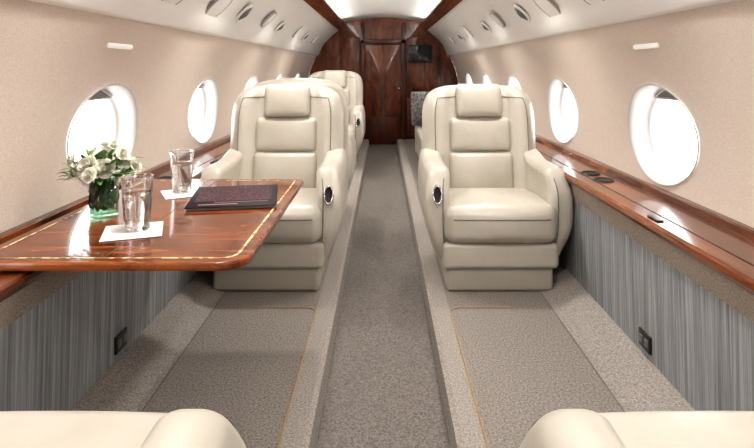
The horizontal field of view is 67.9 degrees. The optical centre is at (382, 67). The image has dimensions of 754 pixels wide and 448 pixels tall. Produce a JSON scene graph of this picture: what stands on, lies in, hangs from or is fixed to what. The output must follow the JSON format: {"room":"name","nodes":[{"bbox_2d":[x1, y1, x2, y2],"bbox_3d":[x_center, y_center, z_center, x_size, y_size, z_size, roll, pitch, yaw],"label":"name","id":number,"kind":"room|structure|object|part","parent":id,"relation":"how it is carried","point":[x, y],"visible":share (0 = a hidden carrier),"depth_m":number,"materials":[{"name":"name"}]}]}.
{"room":"aircraft cabin","nodes":[
{"label":"aircraft cabin","id":0,"kind":"room"},
{"bbox_2d":[0,0,316,410],"bbox_3d":[-1.005,0.438,3.114,0.230,1.265,10.372,0,0,0],"label":"wall","id":1,"kind":"structure","parent":0,"point":[58,332],"depth_m":1.84,"materials":[{"name":"plastic"}]},
{"bbox_2d":[91,90,107,97],"bbox_3d":[-1.175,0.104,2.250,0.001,0.043,0.310,0,0,0],"label":"shade","id":2,"kind":"object","parent":1,"relation":"attached to","point":[100,93],"visible":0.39,"depth_m":2.33,"materials":[{"name":"grey"}]},
{"bbox_2d":[66,83,137,184],"bbox_3d":[-1.150,0.265,2.250,0.154,0.408,0.566,0,0,0],"label":"bezel","id":3,"kind":"object","parent":1,"relation":"attached to","point":[121,109],"visible":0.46,"depth_m":2.48,"materials":[{"name":"grey plastic"}]},
{"bbox_2d":[88,96,111,100],"bbox_3d":[-1.170,0.126,2.250,0.010,0.009,0.310,0,0,0],"label":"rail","id":4,"kind":"structure","parent":3,"relation":"attached to","point":[108,97],"depth_m":2.31,"materials":[{"name":"white plastic"}]},
{"bbox_2d":[0,134,230,301],"bbox_3d":[-0.988,0.507,3.099,0.240,0.058,10.322,0,0,0],"label":"ledge","id":5,"kind":"object","parent":1,"relation":"attached to","point":[11,282],"visible":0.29,"depth_m":1.97,"materials":[{"name":"brown wood"}]},
{"bbox_2d":[0,179,303,270],"bbox_3d":[-0.685,0.503,1.883,0.700,0.057,1.035,0,0,0],"label":"folding table","id":6,"kind":"object","parent":5,"relation":"attached to","point":[227,239],"visible":0.85,"depth_m":1.55,"materials":[{"name":"brown wood"}]},
{"bbox_2d":[57,141,145,216],"bbox_3d":[-0.892,0.355,1.804,0.260,0.239,0.211,0,0,22],"label":"flower vase","id":7,"kind":"object","parent":6,"relation":"on","point":[99,164],"visible":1,"depth_m":1.76,"materials":[{"name":"clear glass"}]},
{"bbox_2d":[99,221,162,241],"bbox_3d":[-0.725,0.473,1.625,0.160,0.002,0.160,0,0,-20],"label":"napkin","id":8,"kind":"object","parent":6,"relation":"on","point":[115,232],"visible":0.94,"depth_m":1.60,"materials":[{"name":"paper"}]},
{"bbox_2d":[120,173,153,231],"bbox_3d":[-0.720,0.394,1.640,0.091,0.156,0.091,0,0,0],"label":"water glass","id":9,"kind":"object","parent":8,"relation":"on","point":[136,202],"visible":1,"depth_m":1.61,"materials":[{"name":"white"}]},
{"bbox_3d":[-0.720,0.466,1.640,0.070,0.012,0.070,0,0,0],"label":"glass","id":10,"kind":"part","parent":9,"relation":"part of","materials":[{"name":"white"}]},
{"bbox_2d":[161,187,198,199],"bbox_3d":[-0.750,0.473,2.120,0.156,0.002,0.156,0,0,-28],"label":"napkin","id":11,"kind":"object","parent":6,"relation":"on","point":[168,194],"visible":0.54,"depth_m":2.09,"materials":[{"name":"paper"}]},
{"bbox_2d":[169,149,193,193],"bbox_3d":[-0.765,0.394,2.130,0.091,0.156,0.091,0,0,0],"label":"water glass","id":12,"kind":"object","parent":11,"relation":"on","point":[182,171],"visible":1,"depth_m":2.10,"materials":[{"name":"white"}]},
{"bbox_3d":[-0.765,0.466,2.130,0.068,0.012,0.068,0,0,0],"label":"glass","id":13,"kind":"part","parent":12,"relation":"part of","materials":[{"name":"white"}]},
{"bbox_2d":[184,184,277,210],"bbox_3d":[-0.538,0.468,2.037,0.300,0.012,0.335,0,0,-10],"label":"magazine","id":14,"kind":"object","parent":6,"relation":"on","point":[245,196],"visible":1,"depth_m":2.00,"materials":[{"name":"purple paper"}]},
{"bbox_2d":[194,185,271,201],"bbox_3d":[-0.544,0.462,2.069,0.260,0.001,0.230,0,0,-10],"label":"print","id":15,"kind":"object","parent":14,"relation":"on","point":[243,192],"depth_m":2.06},
{"bbox_2d":[154,176,170,178],"bbox_3d":[-0.985,0.497,2.520,0.092,0.006,0.092,0,0,0],"label":"cup holder","id":16,"kind":"object","parent":5,"relation":"on","point":[162,177],"visible":0.41,"depth_m":2.54,"materials":[{"name":"black plastic"}]},
{"bbox_2d":[106,43,132,49],"bbox_3d":[-1.028,-0.085,2.190,0.016,0.020,0.200,0,0,0],"label":"light","id":17,"kind":"object","parent":1,"relation":"attached to","point":[109,45],"visible":1,"depth_m":2.17,"materials":[{"name":"white plastic"}]},
{"bbox_2d":[114,327,126,354],"bbox_3d":[-0.908,0.945,1.940,0.016,0.060,0.084,0,0,0],"label":"power socket","id":18,"kind":"object","parent":1,"relation":"attached to","point":[120,340],"visible":1,"depth_m":1.93,"materials":[{"name":"black plastic"}]},
{"bbox_2d":[118,338,121,348],"bbox_3d":[-0.908,0.945,1.921,0.016,0.028,0.026,0,0,0],"label":"receptacle","id":19,"kind":"object","parent":18,"relation":"attached to","point":[119,339],"depth_m":1.92,"materials":[{"name":"grey plastic"}]},
{"bbox_2d":[123,333,126,343],"bbox_3d":[-0.908,0.945,1.959,0.016,0.028,0.026,0,0,0],"label":"receptacle","id":20,"kind":"object","parent":18,"relation":"attached to","point":[124,334],"depth_m":1.96,"materials":[{"name":"grey plastic"}]},
{"bbox_2d":[188,78,218,143],"bbox_3d":[-1.150,0.265,3.485,0.154,0.408,0.566,0,0,0],"label":"bezel","id":21,"kind":"object","parent":1,"relation":"attached to","point":[208,96],"visible":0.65,"depth_m":3.69,"materials":[{"name":"grey plastic"}]},
{"bbox_2d":[245,75,258,89],"bbox_3d":[-1.150,0.265,4.720,0.154,0.408,0.566,0,0,0],"label":"bezel","id":22,"kind":"object","parent":1,"relation":"attached to","point":[254,80],"visible":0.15,"depth_m":4.89,"materials":[{"name":"grey plastic"}]},
{"bbox_2d":[70,139,695,447],"bbox_3d":[0.000,1.065,3.164,1.840,0.130,10.472,0,0,0],"label":"floor","id":23,"kind":"structure","parent":0,"point":[383,366],"depth_m":2.09,"materials":[{"name":"carpet"}]},
{"bbox_2d":[0,409,245,447],"bbox_3d":[-0.550,0.571,0.563,0.700,0.956,0.854,0,0,0],"label":"armchair","id":24,"kind":"object","parent":23,"relation":"on","point":[181,428],"visible":1,"depth_m":0.85,"materials":[{"name":"beige leather"}]},
{"bbox_2d":[0,411,166,447],"bbox_3d":[-0.550,0.663,0.680,0.532,0.218,0.620,0,0,0],"label":"seat cushion","id":25,"kind":"object","parent":24,"relation":"on","point":[18,429],"depth_m":0.88,"materials":[{"name":"beige leather"}]},
{"bbox_3d":[-0.261,0.684,0.562,0.123,0.482,0.645,0,0,0],"label":"armrest","id":26,"kind":"part","parent":24,"relation":"part of","materials":[{"name":"beige leather"}]},
{"bbox_2d":[141,292,225,411],"bbox_3d":[-0.737,1.049,1.060,0.004,0.004,3.120,0,0,0],"label":"binding","id":27,"kind":"object","parent":23,"relation":"on","point":[225,292],"visible":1,"depth_m":2.03,"materials":[{"name":"grey fabric"}]},
{"bbox_2d":[200,84,347,290],"bbox_3d":[-0.550,0.571,2.962,0.700,0.956,0.804,0,0,0],"label":"armchair","id":28,"kind":"object","parent":23,"relation":"on","point":[279,131],"visible":0.76,"depth_m":3.10,"materials":[{"name":"beige leather"}]},
{"bbox_3d":[-0.839,0.684,2.938,0.123,0.482,0.645,0,0,0],"label":"armrest","id":29,"kind":"part","parent":28,"relation":"part of","materials":[{"name":"beige leather"}]},
{"bbox_2d":[264,188,321,242],"bbox_3d":[-0.550,0.729,2.845,0.532,0.218,0.570,0,0,0],"label":"seat cushion","id":30,"kind":"object","parent":28,"relation":"on","point":[301,222],"depth_m":2.58,"materials":[{"name":"beige leather"}]},
{"bbox_3d":[-0.261,0.684,2.938,0.123,0.482,0.645,0,0,0],"label":"armrest","id":31,"kind":"part","parent":28,"relation":"part of","materials":[{"name":"beige leather"}]},
{"bbox_2d":[255,307,315,447],"bbox_3d":[-0.423,1.048,0.977,0.274,0.006,2.954,0,0,0],"label":"binding","id":32,"kind":"object","parent":23,"relation":"on","point":[296,380],"visible":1,"depth_m":1.94,"materials":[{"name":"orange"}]},
{"bbox_2d":[254,78,356,190],"bbox_3d":[-0.550,0.557,3.938,0.700,0.985,0.804,0,0,0],"label":"armchair","id":33,"kind":"object","parent":23,"relation":"on","point":[350,148],"visible":0.18,"depth_m":3.60,"materials":[{"name":"beige leather"}]},
{"bbox_3d":[-0.261,0.673,3.962,0.123,0.496,0.645,0,0,0],"label":"armrest","id":34,"kind":"part","parent":33,"relation":"part of","materials":[{"name":"beige leather"}]},
{"bbox_2d":[309,70,364,153],"bbox_3d":[-0.550,0.537,6.112,0.700,1.023,0.804,0,0,0],"label":"armchair","id":35,"kind":"object","parent":23,"relation":"on","point":[351,82],"visible":0.38,"depth_m":6.30,"materials":[{"name":"beige leather"}]},
{"bbox_2d":[348,124,354,135],"bbox_3d":[-0.550,0.706,5.995,0.532,0.234,0.570,0,0,0],"label":"seat cushion","id":36,"kind":"object","parent":35,"relation":"on","point":[351,127],"depth_m":5.77,"materials":[{"name":"beige leather"}]},
{"bbox_3d":[-0.261,0.658,6.088,0.123,0.516,0.645,0,0,0],"label":"armrest","id":37,"kind":"part","parent":35,"relation":"part of","materials":[{"name":"beige leather"}]},
{"bbox_2d":[415,126,421,156],"bbox_3d":[0.613,0.664,5.225,0.505,0.668,2.590,0,0,0],"label":"side divan","id":38,"kind":"object","parent":23,"relation":"on","point":[418,129],"visible":0.09,"depth_m":5.98,"materials":[{"name":"beige leather"}]},
{"bbox_2d":[411,91,429,125],"bbox_3d":[0.500,0.450,6.200,0.382,0.379,0.173,0,0,-7],"label":"throw pillow","id":39,"kind":"object","parent":38,"relation":"on","point":[417,98],"visible":0.46,"depth_m":6.14,"materials":[{"name":"fabric"}]},
{"bbox_2d":[450,307,510,447],"bbox_3d":[0.423,1.048,0.977,0.274,0.006,2.954,0,0,0],"label":"binding","id":40,"kind":"object","parent":23,"relation":"on","point":[469,380],"visible":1,"depth_m":1.94,"materials":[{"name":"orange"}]},
{"bbox_2d":[418,84,572,290],"bbox_3d":[0.550,0.571,2.962,0.700,0.956,0.804,0,0,0],"label":"armchair","id":41,"kind":"object","parent":23,"relation":"on","point":[498,214],"visible":0.99,"depth_m":2.69,"materials":[{"name":"beige leather"}]},
{"bbox_3d":[0.261,0.684,2.938,0.123,0.482,0.645,0,0,0],"label":"armrest","id":42,"kind":"part","parent":41,"relation":"part of","materials":[{"name":"beige leather"}]},
{"bbox_2d":[444,188,556,242],"bbox_3d":[0.550,0.729,2.845,0.532,0.218,0.570,0,0,0],"label":"seat cushion","id":43,"kind":"object","parent":41,"relation":"on","point":[471,215],"depth_m":2.58,"materials":[{"name":"beige leather"}]},
{"bbox_3d":[0.839,0.684,2.938,0.123,0.482,0.645,0,0,0],"label":"armrest","id":44,"kind":"part","parent":41,"relation":"part of","materials":[{"name":"beige leather"}]},
{"bbox_2d":[540,292,624,411],"bbox_3d":[0.737,1.049,1.060,0.004,0.004,3.120,0,0,0],"label":"binding","id":45,"kind":"object","parent":23,"relation":"on","point":[540,292],"visible":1,"depth_m":2.03,"materials":[{"name":"grey fabric"}]},
{"bbox_2d":[520,409,753,447],"bbox_3d":[0.550,0.571,0.563,0.700,0.956,0.854,0,0,0],"label":"armchair","id":46,"kind":"object","parent":23,"relation":"on","point":[561,428],"visible":1,"depth_m":0.85,"materials":[{"name":"beige leather"}]},
{"bbox_3d":[0.261,0.684,0.562,0.123,0.482,0.645,0,0,0],"label":"armrest","id":47,"kind":"part","parent":46,"relation":"part of","materials":[{"name":"beige leather"}]},
{"bbox_2d":[599,411,753,447],"bbox_3d":[0.550,0.663,0.680,0.532,0.218,0.620,0,0,0],"label":"seat cushion","id":48,"kind":"object","parent":46,"relation":"on","point":[642,429],"depth_m":0.88,"materials":[{"name":"beige leather"}]},
{"bbox_2d":[29,0,736,54],"bbox_3d":[0.000,-0.468,3.114,1.984,0.564,10.372,0,0,0],"label":"ceiling","id":49,"kind":"structure","parent":0,"point":[188,15],"depth_m":3.72,"materials":[{"name":"white plastic"}]},
{"bbox_2d":[162,0,181,4],"bbox_3d":[-0.879,-0.326,2.400,0.159,0.157,0.212,0,0,-4],"label":"speaker","id":50,"kind":"object","parent":49,"relation":"attached to","point":[175,2],"visible":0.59,"depth_m":2.42},
{"bbox_2d":[205,0,232,16],"bbox_3d":[-0.875,-0.330,2.980,0.174,0.172,0.233,0,0,-4],"label":"speaker","id":51,"kind":"object","parent":49,"relation":"attached to","point":[216,7],"visible":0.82,"depth_m":2.95},
{"bbox_2d":[236,5,253,22],"bbox_3d":[-0.867,-0.339,3.500,0.114,0.113,0.149,0,0,-4],"label":"ceiling vent","id":52,"kind":"object","parent":49,"relation":"in","point":[245,12],"visible":1,"depth_m":3.47,"materials":[{"name":"white plastic"}]},
{"bbox_2d":[260,11,276,27],"bbox_3d":[-0.847,-0.360,4.150,0.121,0.120,0.159,0,0,-4],"label":"speaker","id":53,"kind":"object","parent":49,"relation":"attached to","point":[268,19],"visible":1,"depth_m":4.12},
{"bbox_2d":[263,14,275,25],"bbox_3d":[-0.841,-0.353,4.150,0.141,0.003,0.141,-45,0,0],"label":"grille","id":54,"kind":"object","parent":53,"relation":"attached to","point":[268,19],"depth_m":4.12,"materials":[{"name":"white plastic"}]},
{"bbox_2d":[275,21,285,32],"bbox_3d":[-0.863,-0.343,4.700,0.099,0.098,0.128,0,0,-4],"label":"ceiling vent","id":55,"kind":"object","parent":49,"relation":"in","point":[282,24],"visible":1,"depth_m":4.67,"materials":[{"name":"white"}]},
{"bbox_2d":[292,26,303,37],"bbox_3d":[-0.846,-0.359,5.600,0.157,0.014,0.157,-45,0,0],"label":"recessed light","id":56,"kind":"object","parent":49,"relation":"in","point":[298,31],"depth_m":5.56,"materials":[{"name":"white plastic"}]},
{"bbox_2d":[303,0,346,30],"bbox_3d":[-0.594,-0.600,3.109,0.117,0.104,10.342,0,0,0],"label":"trim","id":57,"kind":"structure","parent":49,"relation":"attached to","point":[324,8],"depth_m":5.89,"materials":[{"name":"brown wood"}]},
{"bbox_2d":[419,0,462,30],"bbox_3d":[0.594,-0.600,3.109,0.117,0.104,10.342,0,0,0],"label":"trim","id":58,"kind":"structure","parent":49,"relation":"attached to","point":[441,8],"depth_m":5.89,"materials":[{"name":"brown wood"}]},
{"bbox_2d":[462,26,473,37],"bbox_3d":[0.846,-0.359,5.600,0.157,0.014,0.157,45,0,0],"label":"recessed light","id":59,"kind":"object","parent":49,"relation":"in","point":[467,31],"depth_m":5.56,"materials":[{"name":"white plastic"}]},
{"bbox_2d":[480,21,490,32],"bbox_3d":[0.863,-0.343,4.700,0.099,0.098,0.128,0,0,4],"label":"ceiling vent","id":60,"kind":"object","parent":49,"relation":"in","point":[483,24],"visible":1,"depth_m":4.67,"materials":[{"name":"white plastic"}]},
{"bbox_2d":[489,11,505,27],"bbox_3d":[0.847,-0.360,4.150,0.121,0.120,0.159,0,0,4],"label":"speaker","id":61,"kind":"object","parent":49,"relation":"attached to","point":[497,19],"visible":1,"depth_m":4.12},
{"bbox_2d":[490,14,502,25],"bbox_3d":[0.841,-0.353,4.150,0.141,0.003,0.141,45,0,0],"label":"grille","id":62,"kind":"object","parent":61,"relation":"attached to","point":[497,19],"depth_m":4.12,"materials":[{"name":"white plastic"}]},
{"bbox_2d":[512,5,529,22],"bbox_3d":[0.867,-0.339,3.500,0.114,0.113,0.149,0,0,4],"label":"ceiling vent","id":63,"kind":"object","parent":49,"relation":"in","point":[520,12],"visible":0.99,"depth_m":3.47,"materials":[{"name":"white plastic"}]},
{"bbox_2d":[533,0,560,16],"bbox_3d":[0.875,-0.330,2.980,0.174,0.172,0.233,0,0,4],"label":"speaker","id":64,"kind":"object","parent":49,"relation":"attached to","point":[549,7],"visible":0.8,"depth_m":2.95},
{"bbox_2d":[584,0,603,4],"bbox_3d":[0.879,-0.326,2.400,0.159,0.157,0.212,0,0,4],"label":"speaker","id":65,"kind":"object","parent":49,"relation":"attached to","point":[589,2],"visible":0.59,"depth_m":2.42},
{"bbox_2d":[309,17,457,138],"bbox_3d":[0.000,0.200,8.300,2.240,1.900,0.001,0,0,0],"label":"wall","id":66,"kind":"structure","parent":0,"point":[375,28],"depth_m":8.30,"materials":[{"name":"brown wood"}]},
{"bbox_2d":[325,38,359,74],"bbox_3d":[-0.598,0.285,8.283,0.505,1.470,0.025,0,0,0],"label":"panel","id":67,"kind":"object","parent":66,"relation":"attached to","point":[350,47],"visible":0.27,"depth_m":8.27,"materials":[{"name":"brown wood"}]},
{"bbox_3d":[-0.482,-0.010,8.283,0.275,0.880,0.025,0,0,0],"label":"door","id":68,"kind":"part","parent":67,"relation":"part of","materials":[{"name":"brown wood"}]},
{"bbox_2d":[361,22,364,139],"bbox_3d":[-0.300,0.229,8.258,0.060,1.798,0.075,0,0,0],"label":"door frame","id":69,"kind":"structure","parent":66,"relation":"attached to","point":[362,23],"depth_m":8.22,"materials":[{"name":"brown wood"}]},
{"bbox_2d":[365,44,400,116],"bbox_3d":[0.000,0.389,8.280,0.530,1.478,0.030,0,0,0],"label":"door","id":70,"kind":"structure","parent":66,"relation":"in","point":[382,61],"depth_m":8.27,"materials":[{"name":"brown wood"}]},
{"bbox_2d":[365,117,400,143],"bbox_3d":[0.000,0.920,8.262,0.520,0.400,0.009,0,0,0],"label":"kick plate","id":71,"kind":"object","parent":70,"relation":"attached to","point":[378,130],"visible":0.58,"depth_m":8.26,"materials":[{"name":"brown wood"}]},
{"bbox_2d":[361,39,404,43],"bbox_3d":[0.000,-0.385,8.258,0.660,0.070,0.075,0,0,0],"label":"header","id":72,"kind":"object","parent":66,"relation":"attached to","point":[366,41],"visible":1,"depth_m":8.22,"materials":[{"name":"brown wood"}]},
{"bbox_2d":[401,22,404,139],"bbox_3d":[0.300,0.229,8.258,0.060,1.798,0.075,0,0,0],"label":"door frame","id":73,"kind":"structure","parent":66,"relation":"attached to","point":[402,23],"depth_m":8.22,"materials":[{"name":"brown wood"}]},
{"bbox_2d":[408,45,431,62],"bbox_3d":[0.545,-0.210,8.245,0.350,0.260,0.047,0,0,0],"label":"wall monitor","id":74,"kind":"object","parent":66,"relation":"attached to","point":[416,53],"visible":1,"depth_m":8.22,"materials":[{"name":"black plastic"}]},
{"bbox_2d":[406,38,440,136],"bbox_3d":[0.598,0.285,8.283,0.505,1.470,0.025,0,0,0],"label":"panel","id":75,"kind":"object","parent":66,"relation":"attached to","point":[415,72],"visible":0.44,"depth_m":8.27,"materials":[{"name":"brown wood"}]},
{"bbox_3d":[0.482,0.735,8.283,0.275,0.570,0.025,0,0,0],"label":"door","id":76,"kind":"part","parent":75,"relation":"part of","materials":[{"name":"brown wood"}]},
{"bbox_3d":[0.482,-0.010,8.283,0.275,0.880,0.025,0,0,0],"label":"door","id":77,"kind":"part","parent":75,"relation":"part of","materials":[{"name":"brown wood"}]},
{"bbox_2d":[449,0,753,410],"bbox_3d":[1.005,0.438,3.114,0.230,1.265,10.372,0,0,0],"label":"wall","id":78,"kind":"structure","parent":0,"point":[699,323],"depth_m":1.93,"materials":[{"name":"plastic"}]},
{"bbox_2d":[465,73,472,83],"bbox_3d":[1.150,0.265,7.190,0.154,0.408,0.566,0,0,0],"label":"bezel","id":79,"kind":"object","parent":78,"relation":"attached to","point":[468,80],"visible":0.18,"depth_m":7.40,"materials":[{"name":"grey plastic"}]},
{"bbox_2d":[482,74,490,83],"bbox_3d":[1.150,0.265,5.955,0.154,0.408,0.566,0,0,0],"label":"bezel","id":80,"kind":"object","parent":78,"relation":"attached to","point":[485,80],"visible":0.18,"depth_m":6.13,"materials":[{"name":"grey plastic"}]},
{"bbox_2d":[507,75,520,89],"bbox_3d":[1.150,0.265,4.720,0.154,0.408,0.566,0,0,0],"label":"bezel","id":81,"kind":"object","parent":78,"relation":"attached to","point":[511,81],"visible":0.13,"depth_m":4.89,"materials":[{"name":"grey plastic"}]},
{"bbox_2d":[547,78,577,143],"bbox_3d":[1.150,0.265,3.485,0.154,0.408,0.566,0,0,0],"label":"bezel","id":82,"kind":"object","parent":78,"relation":"attached to","point":[557,96],"visible":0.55,"depth_m":3.69,"materials":[{"name":"grey plastic"}]},
{"bbox_2d":[535,134,753,294],"bbox_3d":[0.988,0.507,3.099,0.240,0.058,10.322,0,0,0],"label":"ledge","id":83,"kind":"object","parent":78,"relation":"attached to","point":[723,244],"visible":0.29,"depth_m":1.89,"materials":[{"name":"brown wood"}]},
{"bbox_2d":[580,171,599,174],"bbox_3d":[0.985,0.497,2.660,0.092,0.006,0.092,0,0,0],"label":"cup holder","id":84,"kind":"object","parent":83,"relation":"on","point":[581,172],"visible":1,"depth_m":2.65,"materials":[{"name":"black plastic"}]},
{"bbox_2d":[593,177,614,181],"bbox_3d":[0.985,0.497,2.500,0.092,0.006,0.092,0,0,0],"label":"cup holder","id":85,"kind":"object","parent":83,"relation":"on","point":[600,179],"visible":1,"depth_m":2.51,"materials":[{"name":"black plastic"}]},
{"bbox_2d":[647,215,663,221],"bbox_3d":[0.905,0.499,1.860,0.024,0.004,0.070,0,0,0],"label":"latch","id":86,"kind":"object","parent":83,"relation":"on","point":[653,217],"visible":1,"depth_m":1.85,"materials":[{"name":"silver plastic"}]},
{"bbox_2d":[639,327,651,354],"bbox_3d":[0.908,0.945,1.940,0.016,0.060,0.084,0,0,0],"label":"power socket","id":87,"kind":"object","parent":78,"relation":"attached to","point":[645,340],"visible":1,"depth_m":1.93,"materials":[{"name":"black plastic"}]},
{"bbox_2d":[639,333,642,343],"bbox_3d":[0.908,0.945,1.959,0.016,0.028,0.026,0,0,0],"label":"receptacle","id":88,"kind":"object","parent":87,"relation":"attached to","point":[640,334],"depth_m":1.96,"materials":[{"name":"grey plastic"}]},
{"bbox_2d":[644,338,647,348],"bbox_3d":[0.908,0.945,1.921,0.016,0.028,0.026,0,0,0],"label":"receptacle","id":89,"kind":"object","parent":87,"relation":"attached to","point":[645,339],"depth_m":1.92,"materials":[{"name":"grey plastic"}]},
{"bbox_2d":[633,43,659,49],"bbox_3d":[1.028,-0.085,2.190,0.016,0.020,0.200,0,0,0],"label":"light","id":90,"kind":"object","parent":78,"relation":"attached to","point":[649,45],"visible":1,"depth_m":2.17,"materials":[{"name":"white plastic"}]},
{"bbox_2d":[628,83,699,186],"bbox_3d":[1.150,0.265,2.250,0.154,0.408,0.566,0,0,0],"label":"bezel","id":91,"kind":"object","parent":78,"relation":"attached to","point":[644,109],"visible":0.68,"depth_m":2.45,"materials":[{"name":"grey plastic"}]},
{"bbox_2d":[654,96,677,100],"bbox_3d":[1.170,0.126,2.250,0.010,0.009,0.310,0,0,0],"label":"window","id":92,"kind":"structure","parent":91,"relation":"attached to","point":[656,97],"depth_m":2.31,"materials":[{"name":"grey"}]},
{"bbox_2d":[658,90,674,97],"bbox_3d":[1.175,0.104,2.250,0.001,0.043,0.310,0,0,0],"label":"shade","id":93,"kind":"object","parent":78,"relation":"attached to","point":[665,93],"visible":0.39,"depth_m":2.33,"materials":[{"name":"grey"}]}
]}

